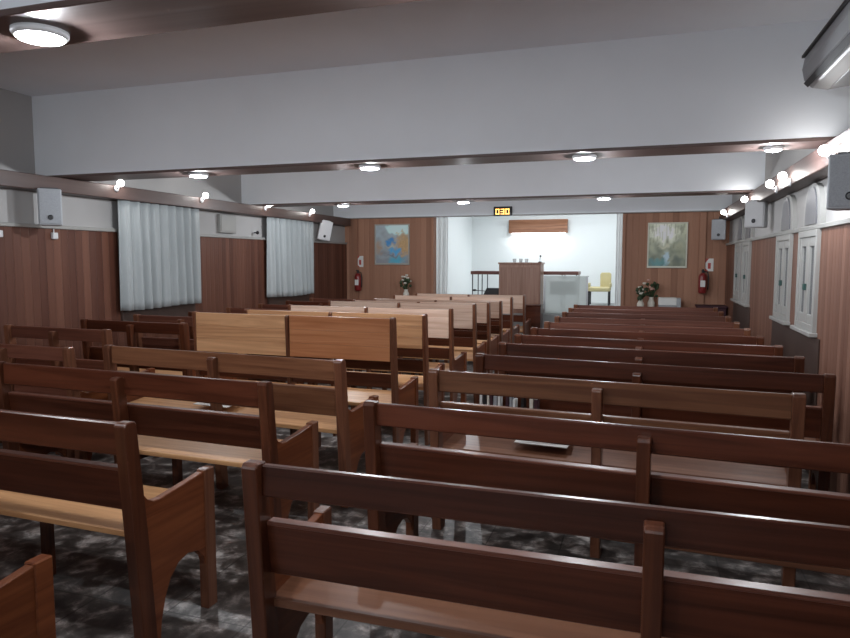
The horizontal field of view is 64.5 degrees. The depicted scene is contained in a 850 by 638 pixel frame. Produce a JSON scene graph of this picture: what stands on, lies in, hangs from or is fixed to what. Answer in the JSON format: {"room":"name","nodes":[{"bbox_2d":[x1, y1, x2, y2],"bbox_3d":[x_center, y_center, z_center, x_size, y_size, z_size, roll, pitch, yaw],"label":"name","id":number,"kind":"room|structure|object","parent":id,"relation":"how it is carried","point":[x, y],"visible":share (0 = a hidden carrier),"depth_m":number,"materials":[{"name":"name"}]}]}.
{"room":"house of worship","nodes":[
{"label":"house of worship","id":0,"kind":"room"},
{"bbox_2d":[0,88,344,286],"bbox_3d":[-3.755,-0.481,5.905,0.250,3.080,14.140,2,5,18],"label":"wall","id":1,"kind":"structure","parent":0,"point":[16,118],"depth_m":6.70,"materials":[{"name":"paint"}]},
{"bbox_2d":[0,0,59,9],"bbox_3d":[-1.438,-1.343,2.253,6.662,0.728,0.272,2,5,18],"label":"trim","id":2,"kind":"structure","parent":1,"relation":"attached to","point":[4,4],"depth_m":2.08,"materials":[{"name":"white paint"}]},
{"bbox_2d":[37,187,62,225],"bbox_3d":[-3.346,-1.019,5.993,0.187,0.376,0.233,-3,6,-32],"label":"wall speaker","id":3,"kind":"object","parent":1,"relation":"attached to","point":[49,200],"visible":0.95,"depth_m":5.91,"materials":[{"name":"white plastic"}]},
{"bbox_2d":[114,180,123,191],"bbox_3d":[-3.070,-1.341,6.767,0.094,0.116,0.068,2,5,18],"label":"spotlight","id":4,"kind":"object","parent":1,"relation":"attached to","point":[120,183],"visible":0.95,"depth_m":6.75,"materials":[{"name":"white plastic"}]},
{"bbox_2d":[118,200,201,310],"bbox_3d":[-2.946,-0.709,7.580,0.115,1.158,1.334,2,5,18],"label":"window curtain","id":5,"kind":"object","parent":1,"relation":"hanging from","point":[160,257],"visible":0.96,"depth_m":7.47,"materials":[{"name":"white fabric"}]},
{"bbox_2d":[0,226,346,442],"bbox_3d":[-3.637,0.132,5.867,0.030,1.865,14.040,2,5,18],"label":"wall paneling","id":6,"kind":"structure","parent":1,"relation":"attached to","point":[61,282],"depth_m":6.72,"materials":[{"name":"red wood"}]},
{"bbox_2d":[0,222,346,243],"bbox_3d":[-3.628,-0.815,5.781,0.050,0.035,14.040,2,5,18],"label":"trim","id":7,"kind":"structure","parent":1,"relation":"attached to","point":[9,224],"depth_m":6.69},
{"bbox_2d":[0,169,350,225],"bbox_3d":[-3.657,-1.182,5.674,0.340,0.134,13.880,2,5,18],"label":"trim","id":8,"kind":"structure","parent":1,"relation":"attached to","point":[14,180],"depth_m":7.14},
{"bbox_2d":[188,173,208,177],"bbox_3d":[-1.996,-1.263,5.926,0.174,0.031,0.174,2,5,18],"label":"recessed light","id":9,"kind":"object","parent":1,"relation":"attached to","point":[194,175],"visible":1,"depth_m":5.88,"materials":[{"name":"white plastic"}]},
{"bbox_2d":[120,294,308,320],"bbox_3d":[-2.570,-0.197,9.079,0.060,0.160,4.160,2,5,18],"label":"trim","id":10,"kind":"structure","parent":1,"relation":"attached to","point":[182,309],"depth_m":7.91,"materials":[{"name":"wood"}]},
{"bbox_2d":[217,214,235,233],"bbox_3d":[-2.609,-1.253,8.873,0.056,0.240,0.360,2,5,18],"label":"box","id":11,"kind":"object","parent":1,"relation":"attached to","point":[225,223],"visible":1,"depth_m":8.81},
{"bbox_2d":[267,217,313,296],"bbox_3d":[-2.037,-0.942,10.355,0.117,1.178,1.355,2,5,18],"label":"window curtain","id":12,"kind":"object","parent":1,"relation":"hanging from","point":[290,243],"visible":1,"depth_m":10.24,"materials":[{"name":"white fabric"}]},
{"bbox_2d":[317,220,332,240],"bbox_3d":[-1.689,-1.504,11.249,0.266,0.410,0.214,-3,6,-27],"label":"wall speaker","id":13,"kind":"object","parent":1,"relation":"attached to","point":[325,228],"visible":0.84,"depth_m":11.18,"materials":[{"name":"white plastic"}]},
{"bbox_2d":[359,164,379,169],"bbox_3d":[-0.446,-1.219,5.423,0.174,0.031,0.174,2,5,18],"label":"recessed light","id":14,"kind":"object","parent":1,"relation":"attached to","point":[364,166],"visible":1,"depth_m":5.36,"materials":[{"name":"white plastic"}]},
{"bbox_2d":[360,167,378,169],"bbox_3d":[-0.446,-1.215,5.424,0.150,0.023,0.150,2,5,18],"label":"diffuser","id":15,"kind":"object","parent":14,"relation":"attached to","point":[363,168],"depth_m":5.37,"materials":[{"name":"white"}]},
{"bbox_2d":[32,19,849,175],"bbox_3d":[-0.416,-1.616,5.379,6.662,0.728,0.332,2,5,18],"label":"ceiling beam","id":16,"kind":"structure","parent":1,"relation":"attached to","point":[744,83],"depth_m":4.97,"materials":[{"name":"white paint"}]},
{"bbox_2d":[50,136,835,181],"bbox_3d":[-0.416,-1.244,5.411,6.662,0.022,0.348,2,5,18],"label":"trim","id":17,"kind":"structure","parent":1,"relation":"attached to","point":[816,142],"depth_m":5.11,"materials":[{"name":"brown wood"}]},
{"bbox_2d":[251,190,752,206],"bbox_3d":[0.627,-1.524,8.604,6.662,0.022,0.308,2,5,18],"label":"trim","id":18,"kind":"structure","parent":1,"relation":"attached to","point":[725,192],"depth_m":8.33,"materials":[{"name":"brown wood"}]},
{"bbox_2d":[494,206,511,215],"bbox_3d":[1.307,-1.808,11.293,0.310,0.157,0.056,2,5,18],"label":"clock","id":19,"kind":"object","parent":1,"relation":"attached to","point":[504,210],"visible":1,"depth_m":11.27,"materials":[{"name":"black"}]},
{"bbox_2d":[241,151,765,203],"bbox_3d":[0.627,-1.895,8.571,6.662,0.728,0.292,2,5,18],"label":"beam","id":20,"kind":"structure","parent":1,"relation":"attached to","point":[735,170],"depth_m":8.27,"materials":[{"name":"white paint"}]},
{"bbox_2d":[350,210,721,218],"bbox_3d":[1.571,-1.740,11.251,6.512,0.015,0.045,2,5,18],"label":"trim","id":21,"kind":"structure","parent":1,"relation":"attached to","point":[704,210],"depth_m":11.05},
{"bbox_2d":[572,154,596,160],"bbox_3d":[1.161,-1.173,4.902,0.174,0.031,0.174,2,5,18],"label":"recessed light","id":22,"kind":"object","parent":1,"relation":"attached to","point":[580,157],"visible":1,"depth_m":4.84,"materials":[{"name":"white plastic"}]},
{"bbox_2d":[574,157,594,160],"bbox_3d":[1.161,-1.169,4.902,0.150,0.023,0.150,2,5,18],"label":"diffuser","id":23,"kind":"object","parent":22,"relation":"attached to","point":[575,158],"depth_m":4.87,"materials":[{"name":"white"}]},
{"bbox_2d":[763,145,783,151],"bbox_3d":[2.340,-1.140,4.519,0.124,0.031,0.124,2,5,18],"label":"recessed light","id":24,"kind":"object","parent":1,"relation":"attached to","point":[776,148],"visible":1,"depth_m":4.48,"materials":[{"name":"white plastic"}]},
{"bbox_2d":[344,217,435,299],"bbox_3d":[-0.684,-1.040,12.289,1.820,3.080,0.150,2,5,18],"label":"wall","id":25,"kind":"structure","parent":0,"point":[378,281],"depth_m":12.20,"materials":[{"name":"brown wood"}]},
{"bbox_2d":[355,270,361,290],"bbox_3d":[-1.228,-0.708,12.310,0.130,0.375,0.147,-2,5,-21],"label":"fire extinguisher","id":26,"kind":"object","parent":25,"relation":"attached to","point":[358,277],"visible":1,"depth_m":12.27,"materials":[{"name":"red metal"}]},
{"bbox_2d":[358,256,362,266],"bbox_3d":[-1.199,-1.057,12.370,0.140,0.200,0.008,2,5,18],"label":"fire extinguisher sign","id":27,"kind":"object","parent":25,"relation":"attached to","point":[360,258],"visible":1,"depth_m":12.36,"materials":[{"name":"plastic"}]},
{"bbox_2d":[374,224,409,264],"bbox_3d":[-0.594,-1.343,12.135,0.670,0.730,0.033,2,5,18],"label":"framed painting","id":28,"kind":"object","parent":25,"relation":"attached to","point":[392,241],"visible":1,"depth_m":12.13,"materials":[{"name":"paint"}]},
{"bbox_2d":[0,0,843,96],"bbox_3d":[-0.620,-1.981,4.801,6.912,0.100,14.240,2,5,18],"label":"ceiling","id":29,"kind":"structure","parent":0,"point":[425,28],"depth_m":4.55,"materials":[{"name":"grey paint"}]},
{"bbox_2d":[0,0,422,52],"bbox_3d":[-1.438,-0.971,2.286,6.662,0.022,0.288,2,5,18],"label":"trim","id":30,"kind":"structure","parent":29,"relation":"attached to","point":[85,21],"depth_m":2.08,"materials":[{"name":"brown wood"}]},
{"bbox_2d":[0,358,849,637],"bbox_3d":[-0.540,1.194,5.000,6.712,0.100,14.140,2,5,18],"label":"floor","id":31,"kind":"structure","parent":0,"point":[92,599],"depth_m":3.52,"materials":[{"name":"stone"}]},
{"bbox_2d":[0,554,55,637],"bbox_3d":[-2.207,0.907,2.202,1.990,0.958,0.550,2,5,19],"label":"pew","id":32,"kind":"object","parent":31,"relation":"on","point":[27,604],"visible":1,"depth_m":2.06,"materials":[{"name":"brown wood"}]},
{"bbox_2d":[0,344,107,460],"bbox_3d":[-3.052,0.641,5.252,1.311,0.958,0.550,2,5,21],"label":"pew","id":33,"kind":"object","parent":31,"relation":"on","point":[66,355],"visible":0.19,"depth_m":4.92,"materials":[{"name":"orange wood"}]},
{"bbox_2d":[3,324,154,391],"bbox_3d":[-2.964,0.559,5.787,1.142,1.028,0.550,2,5,21],"label":"pew","id":34,"kind":"object","parent":31,"relation":"on","point":[53,334],"visible":0.29,"depth_m":5.52,"materials":[{"name":"orange wood"}]},
{"bbox_2d":[0,409,216,637],"bbox_3d":[-1.956,0.825,3.142,1.931,0.958,0.550,2,5,20],"label":"pew","id":35,"kind":"object","parent":31,"relation":"on","point":[159,526],"visible":0.95,"depth_m":2.76,"materials":[{"name":"brown wood"}]},
{"bbox_2d":[80,319,195,375],"bbox_3d":[-2.573,0.510,6.341,1.202,1.028,0.550,2,5,21],"label":"pew","id":36,"kind":"object","parent":31,"relation":"on","point":[131,328],"visible":0.23,"depth_m":6.09,"materials":[{"name":"brown wood"}]},
{"bbox_2d":[0,361,318,519],"bbox_3d":[-1.630,0.749,4.016,1.963,0.958,0.550,2,5,21],"label":"pew","id":37,"kind":"object","parent":31,"relation":"on","point":[178,434],"visible":0.51,"depth_m":3.74,"materials":[{"name":"brown wood"}]},
{"bbox_2d":[133,314,247,379],"bbox_3d":[-2.402,0.452,7.124,1.242,1.008,0.550,2,5,21],"label":"pew","id":38,"kind":"object","parent":31,"relation":"on","point":[142,342],"visible":0.22,"depth_m":7.01,"materials":[{"name":"brown wood"}]},
{"bbox_2d":[188,311,285,382],"bbox_3d":[-2.121,0.399,7.904,1.192,0.978,0.550,2,5,21],"label":"pew","id":39,"kind":"object","parent":31,"relation":"on","point":[189,312],"visible":0.02,"depth_m":7.86,"materials":[{"name":"brown wood"}]},
{"bbox_2d":[103,344,378,507],"bbox_3d":[-1.339,0.681,4.790,1.986,0.958,0.550,2,5,23],"label":"pew","id":40,"kind":"object","parent":31,"relation":"on","point":[295,406],"visible":0.41,"depth_m":4.42,"materials":[{"name":"brown wood"}]},
{"bbox_2d":[194,402,229,407],"bbox_3d":[-1.474,0.600,4.877,0.317,0.019,0.228,2,5,24],"label":"paper sheet","id":41,"kind":"object","parent":40,"relation":"on","point":[197,403],"visible":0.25,"depth_m":4.81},
{"bbox_2d":[226,307,310,384],"bbox_3d":[-1.889,0.337,8.614,1.192,0.978,0.550,2,5,21],"label":"pew","id":42,"kind":"object","parent":31,"relation":"on","point":[228,309],"visible":0.06,"depth_m":8.51,"materials":[{"name":"orange wood"}]},
{"bbox_2d":[192,311,417,446],"bbox_3d":[-0.977,0.522,5.465,1.781,1.158,0.532,2,5,20],"label":"pew","id":43,"kind":"object","parent":31,"relation":"on","point":[352,338],"visible":0.52,"depth_m":5.17,"materials":[{"name":"brown wood"}]},
{"bbox_2d":[258,303,352,370],"bbox_3d":[-1.656,0.274,9.325,1.192,0.978,0.550,2,5,21],"label":"pew","id":44,"kind":"object","parent":31,"relation":"on","point":[260,306],"visible":0.07,"depth_m":9.22,"materials":[{"name":"orange wood"}]},
{"bbox_2d":[286,300,327,305],"bbox_3d":[-1.424,0.212,10.035,1.192,0.978,0.550,2,5,21],"label":"pew","id":45,"kind":"object","parent":31,"relation":"on","point":[288,302],"visible":0.09,"depth_m":9.89,"materials":[{"name":"brown wood"}]},
{"bbox_2d":[310,298,373,301],"bbox_3d":[-1.192,0.150,10.745,1.192,0.978,0.550,2,5,21],"label":"pew","id":46,"kind":"object","parent":31,"relation":"on","point":[311,299],"visible":0.08,"depth_m":10.61,"materials":[{"name":"orange wood"}]},
{"bbox_2d":[244,309,444,444],"bbox_3d":[-0.745,0.474,6.177,1.781,1.128,0.532,2,5,20],"label":"pew","id":47,"kind":"object","parent":31,"relation":"on","point":[412,329],"visible":0.38,"depth_m":5.73,"materials":[{"name":"brown wood"}]},
{"bbox_2d":[288,304,466,402],"bbox_3d":[-0.497,0.413,6.935,1.781,1.118,0.532,2,5,20],"label":"pew","id":48,"kind":"object","parent":31,"relation":"on","point":[440,321],"visible":0.39,"depth_m":6.53,"materials":[{"name":"brown wood"}]},
{"bbox_2d":[328,300,486,403],"bbox_3d":[-0.209,0.341,7.816,1.781,1.108,0.532,2,5,20],"label":"pew","id":49,"kind":"object","parent":31,"relation":"on","point":[465,315],"visible":0.32,"depth_m":7.40,"materials":[{"name":"brown wood"}]},
{"bbox_2d":[352,299,498,375],"bbox_3d":[0.004,0.299,8.471,1.781,1.078,0.532,2,5,20],"label":"pew","id":50,"kind":"object","parent":31,"relation":"on","point":[483,309],"visible":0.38,"depth_m":8.05,"materials":[{"name":"brown wood"}]},
{"bbox_2d":[374,298,509,372],"bbox_3d":[0.224,0.250,9.145,1.781,1.058,0.532,2,5,20],"label":"pew","id":51,"kind":"object","parent":31,"relation":"on","point":[496,306],"visible":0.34,"depth_m":8.70,"materials":[{"name":"brown wood"}]},
{"bbox_2d":[393,295,519,358],"bbox_3d":[0.454,0.184,9.845,1.781,1.068,0.532,2,5,20],"label":"pew","id":52,"kind":"object","parent":31,"relation":"on","point":[507,301],"visible":0.32,"depth_m":9.43,"materials":[{"name":"brown wood"}]},
{"bbox_2d":[415,293,530,334],"bbox_3d":[0.766,0.110,10.803,1.781,1.048,0.532,2,5,20],"label":"pew","id":53,"kind":"object","parent":31,"relation":"on","point":[519,301],"visible":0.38,"depth_m":10.36,"materials":[{"name":"brown wood"}]},
{"bbox_2d":[526,304,543,327],"bbox_3d":[1.771,0.188,11.050,0.300,0.850,0.300,2,5,18],"label":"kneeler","id":54,"kind":"object","parent":31,"relation":"on","point":[534,312],"visible":0.45,"depth_m":10.89,"materials":[{"name":"brown wood"}]},
{"bbox_2d":[241,459,849,637],"bbox_3d":[0.619,0.929,1.961,2.325,0.958,0.550,2,5,18],"label":"pew","id":55,"kind":"object","parent":31,"relation":"on","point":[297,569],"visible":1,"depth_m":1.88,"materials":[{"name":"brown wood"}]},
{"bbox_2d":[503,301,620,334],"bbox_3d":[2.246,0.088,13.283,3.800,0.660,3.660,2,5,18],"label":"platform","id":56,"kind":"object","parent":31,"relation":"on","point":[546,316],"visible":0.07,"depth_m":11.55,"materials":[{"name":"grey carpet"}]},
{"bbox_2d":[437,217,447,293],"bbox_3d":[0.315,-1.116,12.121,0.223,1.940,0.083,2,5,18],"label":"stage curtain","id":57,"kind":"object","parent":56,"relation":"on","point":[442,222],"visible":0.7,"depth_m":12.11,"materials":[{"name":"fabric"}]},
{"bbox_2d":[472,288,498,294],"bbox_3d":[1.101,-0.346,12.051,0.459,0.421,0.274,5,7,44],"label":"music stand","id":58,"kind":"object","parent":56,"relation":"on","point":[489,291],"visible":0.56,"depth_m":12.02,"materials":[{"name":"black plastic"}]},
{"bbox_2d":[498,262,544,312],"bbox_3d":[1.689,-0.553,11.802,0.770,0.875,0.445,2,5,18],"label":"pulpit","id":59,"kind":"object","parent":56,"relation":"on","point":[515,278],"visible":0.65,"depth_m":11.59,"materials":[{"name":"brown wood"}]},
{"bbox_2d":[471,271,580,294],"bbox_3d":[1.830,-0.515,12.289,1.930,0.715,0.500,2,5,18],"label":"railing","id":60,"kind":"object","parent":56,"relation":"on","point":[562,273],"visible":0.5,"depth_m":12.17,"materials":[{"name":"red wood"}]},
{"bbox_2d":[543,276,588,312],"bbox_3d":[2.429,-0.420,11.600,0.744,0.645,0.170,2,5,18],"label":"lectern","id":61,"kind":"object","parent":56,"relation":"on","point":[561,293],"visible":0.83,"depth_m":11.54,"materials":[{"name":"white"}]},
{"bbox_2d":[588,272,611,305],"bbox_3d":[3.572,-0.618,13.775,0.470,0.660,0.410,2,5,18],"label":"chair","id":62,"kind":"object","parent":56,"relation":"on","point":[605,278],"visible":0.9,"depth_m":13.69,"materials":[{"name":"fabric"}]},
{"bbox_2d":[615,214,622,305],"bbox_3d":[3.216,-1.033,11.181,0.102,1.940,0.074,3,6,30],"label":"stage curtain","id":63,"kind":"object","parent":56,"relation":"on","point":[619,216],"visible":0.76,"depth_m":11.18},
{"bbox_2d":[363,400,849,576],"bbox_3d":[0.908,0.858,2.767,2.351,0.958,0.550,2,5,22],"label":"pew","id":64,"kind":"object","parent":31,"relation":"on","point":[641,485],"visible":0.6,"depth_m":2.60,"materials":[{"name":"brown wood"}]},
{"bbox_2d":[428,368,805,586],"bbox_3d":[0.979,0.775,3.719,1.881,0.958,0.550,2,5,23],"label":"pew","id":65,"kind":"object","parent":31,"relation":"on","point":[792,407],"visible":0.47,"depth_m":3.49,"materials":[{"name":"brown wood"}]},
{"bbox_2d":[514,440,571,448],"bbox_3d":[0.696,0.689,3.858,0.317,0.019,0.228,2,5,24],"label":"paper sheet","id":66,"kind":"object","parent":65,"relation":"on","point":[515,441],"visible":0.36,"depth_m":3.77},
{"bbox_2d":[568,308,723,315],"bbox_3d":[2.815,0.340,8.692,1.852,0.958,0.550,2,5,20],"label":"pew","id":67,"kind":"object","parent":31,"relation":"on","point":[579,310],"visible":0.09,"depth_m":8.43,"materials":[{"name":"brown wood"}]},
{"bbox_2d":[574,304,717,311],"bbox_3d":[3.026,0.283,9.336,1.852,0.958,0.550,2,5,20],"label":"pew","id":68,"kind":"object","parent":31,"relation":"on","point":[714,309],"visible":0.09,"depth_m":9.09,"materials":[{"name":"brown wood"}]},
{"bbox_2d":[562,311,730,321],"bbox_3d":[2.598,0.399,8.019,1.853,0.958,0.550,2,5,21],"label":"pew","id":69,"kind":"object","parent":31,"relation":"on","point":[564,314],"visible":0.15,"depth_m":7.76,"materials":[{"name":"orange wood"}]},
{"bbox_2d":[554,316,739,328],"bbox_3d":[2.374,0.459,7.332,1.853,0.958,0.550,2,5,21],"label":"pew","id":70,"kind":"object","parent":31,"relation":"on","point":[556,318],"visible":0.16,"depth_m":7.07,"materials":[{"name":"orange wood"}]},
{"bbox_2d":[531,327,763,344],"bbox_3d":[1.955,0.567,6.090,1.925,0.958,0.550,2,5,22],"label":"pew","id":71,"kind":"object","parent":31,"relation":"on","point":[701,338],"visible":0.17,"depth_m":5.81,"materials":[{"name":"brown wood"}]},
{"bbox_2d":[544,321,750,335],"bbox_3d":[2.164,0.514,6.703,1.884,0.958,0.550,2,5,22],"label":"pew","id":72,"kind":"object","parent":31,"relation":"on","point":[547,324],"visible":0.12,"depth_m":6.43,"materials":[{"name":"orange wood"}]},
{"bbox_2d":[514,334,782,371],"bbox_3d":[1.763,0.618,5.513,1.996,0.958,0.550,2,5,23],"label":"pew","id":73,"kind":"object","parent":31,"relation":"on","point":[776,350],"visible":0.1,"depth_m":5.23,"materials":[{"name":"brown wood"}]},
{"bbox_2d":[498,342,804,393],"bbox_3d":[1.582,0.667,4.948,2.026,0.958,0.550,2,5,22],"label":"pew","id":74,"kind":"object","parent":31,"relation":"on","point":[795,364],"visible":0.27,"depth_m":4.67,"materials":[{"name":"brown wood"}]},
{"bbox_2d":[475,353,835,490],"bbox_3d":[1.364,0.725,4.284,2.061,0.958,0.592,2,5,24],"label":"pew","id":75,"kind":"object","parent":31,"relation":"on","point":[819,420],"visible":0.29,"depth_m":3.97,"materials":[{"name":"brown wood"}]},
{"bbox_2d":[534,399,539,408],"bbox_3d":[0.710,0.555,4.273,0.024,0.099,0.056,2,5,24],"label":"book","id":76,"kind":"object","parent":75,"relation":"on","point":[536,401],"visible":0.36,"depth_m":4.25,"materials":[{"name":"paper"}]},
{"bbox_2d":[695,304,727,316],"bbox_3d":[4.377,0.233,10.335,0.430,0.885,0.428,2,5,18],"label":"pew","id":77,"kind":"object","parent":31,"relation":"on","point":[720,307],"visible":0.15,"depth_m":10.12,"materials":[{"name":"wood"}]},
{"bbox_3d":[-0.373,0.084,11.953,0.320,0.900,0.300,2,5,18],"label":"stand","id":78,"kind":"object","parent":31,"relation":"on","visible":0},
{"bbox_2d":[400,274,411,294],"bbox_3d":[-0.341,-0.577,11.880,0.212,0.428,0.184,-1,5,-6],"label":"flower vase","id":79,"kind":"object","parent":78,"relation":"on","point":[405,280],"visible":0.97,"depth_m":11.85,"materials":[{"name":"white plant"}]},
{"bbox_3d":[3.678,0.248,10.643,0.800,0.800,0.360,2,5,18],"label":"side table","id":80,"kind":"object","parent":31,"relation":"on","visible":0},
{"bbox_2d":[636,282,646,305],"bbox_3d":[3.410,-0.365,10.602,0.162,0.430,0.206,3,6,31],"label":"flower vase","id":81,"kind":"object","parent":80,"relation":"on","point":[640,292],"visible":0.98,"depth_m":10.57,"materials":[{"name":"white plant"}]},
{"bbox_2d":[645,279,658,306],"bbox_3d":[3.595,-0.394,10.665,0.215,0.476,0.141,2,5,18],"label":"flower vase","id":82,"kind":"object","parent":80,"relation":"on","point":[651,303],"visible":0.98,"depth_m":10.65,"materials":[{"name":"white plant"}]},
{"bbox_2d":[658,297,680,306],"bbox_3d":[3.827,-0.240,10.541,0.330,0.190,0.210,2,5,18],"label":"storage box","id":83,"kind":"object","parent":80,"relation":"on","point":[662,301],"visible":0.69,"depth_m":10.45,"materials":[{"name":"grey plastic"}]},
{"bbox_2d":[436,217,471,293],"bbox_3d":[0.494,-1.608,13.733,0.100,2.640,3.410,2,5,18],"label":"wall","id":84,"kind":"structure","parent":0,"point":[459,281],"depth_m":14.33,"materials":[{"name":"paint"}]},
{"bbox_2d":[472,214,622,302],"bbox_3d":[2.892,-1.701,14.794,4.000,2.640,0.100,2,5,18],"label":"wall","id":85,"kind":"structure","parent":0,"point":[588,247],"depth_m":14.77,"materials":[{"name":"paint"}]},
{"bbox_2d":[509,219,567,233],"bbox_3d":[2.484,-2.029,14.772,1.280,0.302,0.140,2,5,18],"label":"box","id":86,"kind":"object","parent":85,"relation":"attached to","point":[537,226],"visible":1,"depth_m":14.70,"materials":[{"name":"orange wood"}]},
{"bbox_2d":[623,211,729,307],"bbox_3d":[4.028,-0.906,10.760,1.692,3.080,0.150,2,5,18],"label":"wall","id":87,"kind":"structure","parent":0,"point":[682,283],"depth_m":10.70,"materials":[{"name":"brown wood"}]},
{"bbox_2d":[352,212,706,305],"bbox_3d":[1.532,-0.590,11.509,6.020,2.320,0.030,2,5,18],"label":"trim","id":88,"kind":"structure","parent":87,"relation":"attached to","point":[703,215],"depth_m":10.93,"materials":[{"name":"wood"}]},
{"bbox_2d":[333,195,731,217],"bbox_3d":[1.545,-2.131,11.380,6.662,0.748,0.310,2,5,18],"label":"trim","id":89,"kind":"structure","parent":87,"relation":"attached to","point":[703,202],"depth_m":11.10,"materials":[{"name":"white paint"}]},
{"bbox_2d":[647,222,687,267],"bbox_3d":[3.851,-1.172,10.696,0.600,0.720,0.033,2,5,18],"label":"framed painting","id":90,"kind":"object","parent":87,"relation":"attached to","point":[667,244],"visible":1,"depth_m":10.69,"materials":[{"name":"paint"}]},
{"bbox_2d":[698,269,708,292],"bbox_3d":[4.321,-0.588,10.475,0.130,0.375,0.147,-2,5,-21],"label":"fire extinguisher","id":91,"kind":"object","parent":87,"relation":"attached to","point":[702,278],"visible":1,"depth_m":10.44,"materials":[{"name":"red metal"}]},
{"bbox_2d":[705,259,713,270],"bbox_3d":[4.444,-0.847,10.543,0.140,0.200,0.008,2,5,18],"label":"fire extinguisher sign","id":92,"kind":"object","parent":87,"relation":"attached to","point":[709,263],"visible":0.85,"depth_m":10.54,"materials":[{"name":"plastic"}]},
{"bbox_2d":[705,259,710,270],"bbox_3d":[4.424,-0.847,10.547,0.100,0.200,0.002,2,5,18],"label":"print","id":93,"kind":"object","parent":92,"relation":"attached to","point":[708,261],"depth_m":10.54},
{"bbox_2d":[729,149,849,242],"bbox_3d":[2.613,-0.301,3.838,0.120,3.080,14.140,2,5,18],"label":"wall","id":94,"kind":"structure","parent":0,"point":[776,162],"depth_m":6.56,"materials":[{"name":"paint"}]},
{"bbox_2d":[10,22,69,45],"bbox_3d":[-1.278,-0.940,2.236,0.174,0.031,0.174,2,5,18],"label":"recessed light","id":95,"kind":"object","parent":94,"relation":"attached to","point":[40,34],"visible":1,"depth_m":2.19,"materials":[{"name":"white plastic"}]},
{"bbox_2d":[14,30,65,45],"bbox_3d":[-1.278,-0.936,2.236,0.150,0.023,0.150,2,5,18],"label":"diffuser","id":96,"kind":"object","parent":95,"relation":"attached to","point":[36,37],"depth_m":2.21,"materials":[{"name":"white"}]},
{"bbox_2d":[711,217,725,239],"bbox_3d":[4.428,-1.371,10.136,0.197,0.356,0.243,2,6,26],"label":"wall speaker","id":97,"kind":"object","parent":94,"relation":"attached to","point":[718,231],"visible":0.92,"depth_m":10.04,"materials":[{"name":"grey plastic"}]},
{"bbox_2d":[730,216,745,302],"bbox_3d":[4.200,-0.799,9.019,0.085,1.140,0.640,2,5,18],"label":"window","id":98,"kind":"structure","parent":94,"relation":"in","point":[741,230],"depth_m":8.97,"materials":[{"name":"white wood"}]},
{"bbox_2d":[738,228,754,306],"bbox_3d":[3.962,-0.735,8.290,0.085,1.140,0.640,2,5,18],"label":"window","id":99,"kind":"structure","parent":94,"relation":"in","point":[750,232],"depth_m":8.25,"materials":[{"name":"white wood"}]},
{"bbox_2d":[744,200,767,227],"bbox_3d":[3.479,-1.118,7.013,0.193,0.336,0.216,-3,6,-32],"label":"wall speaker","id":100,"kind":"object","parent":94,"relation":"attached to","point":[756,213],"visible":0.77,"depth_m":6.95,"materials":[{"name":"grey plastic"}]},
{"bbox_2d":[766,180,777,192],"bbox_3d":[3.034,-1.159,5.895,0.094,0.116,0.068,2,5,18],"label":"spotlight","id":101,"kind":"object","parent":94,"relation":"attached to","point":[769,183],"visible":1,"depth_m":5.88,"materials":[{"name":"white plastic"}]},
{"bbox_2d":[732,302,819,473],"bbox_3d":[3.569,0.448,7.160,0.010,1.010,4.900,2,5,18],"label":"trim","id":102,"kind":"structure","parent":94,"relation":"attached to","point":[794,343],"depth_m":5.57,"materials":[{"name":"wood"}]},
{"bbox_2d":[769,195,797,324],"bbox_3d":[3.237,-0.541,6.073,0.085,1.140,0.700,2,5,18],"label":"window","id":103,"kind":"structure","parent":94,"relation":"in","point":[782,274],"depth_m":6.02,"materials":[{"name":"white wood"}]},
{"bbox_2d":[778,172,790,185],"bbox_3d":[2.858,-1.112,5.356,0.094,0.116,0.068,2,5,18],"label":"spotlight","id":104,"kind":"object","parent":94,"relation":"attached to","point":[782,176],"visible":1,"depth_m":5.33,"materials":[{"name":"white plastic"}]},
{"bbox_2d":[721,128,849,220],"bbox_3d":[2.444,-0.998,3.695,0.150,0.155,13.880,2,5,18],"label":"trim","id":105,"kind":"structure","parent":94,"relation":"attached to","point":[813,167],"depth_m":5.18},
{"bbox_2d":[725,224,849,493],"bbox_3d":[2.526,0.339,3.870,0.030,1.800,14.040,2,5,18],"label":"wood paneling","id":106,"kind":"structure","parent":94,"relation":"attached to","point":[833,314],"depth_m":4.60,"materials":[{"name":"brown wood"}]},
{"bbox_2d":[726,218,849,245],"bbox_3d":[2.517,-0.575,3.793,0.050,0.035,14.040,2,5,18],"label":"trim","id":107,"kind":"structure","parent":94,"relation":"attached to","point":[846,220],"depth_m":5.38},
{"bbox_2d":[790,183,825,337],"bbox_3d":[2.937,-0.461,5.154,0.085,1.140,0.680,2,5,18],"label":"window","id":108,"kind":"structure","parent":94,"relation":"in","point":[809,242],"depth_m":5.10,"materials":[{"name":"white wood"}]},
{"bbox_2d":[802,0,849,89],"bbox_3d":[2.123,-1.362,3.147,0.394,0.264,1.302,2,5,18],"label":"air conditioner","id":109,"kind":"object","parent":94,"relation":"attached to","point":[826,65],"visible":1,"depth_m":3.39,"materials":[{"name":"grey plastic"}]},
{"bbox_2d":[804,32,849,86],"bbox_3d":[1.967,-1.278,3.211,0.030,0.033,1.292,2,5,18],"label":"outlet","id":110,"kind":"object","parent":109,"relation":"attached to","point":[840,48],"depth_m":3.36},
{"bbox_2d":[818,145,835,158],"bbox_3d":[2.446,-1.002,4.096,0.094,0.116,0.068,2,5,18],"label":"spotlight","id":111,"kind":"object","parent":94,"relation":"attached to","point":[824,150],"visible":0.83,"depth_m":4.08,"materials":[{"name":"white plastic"}]},
{"bbox_2d":[826,151,849,210],"bbox_3d":[2.345,-0.777,3.685,0.221,0.356,0.203,4,6,38],"label":"wall speaker","id":112,"kind":"object","parent":94,"relation":"attached to","point":[838,184],"visible":1,"depth_m":3.65,"materials":[{"name":"grey plastic"}]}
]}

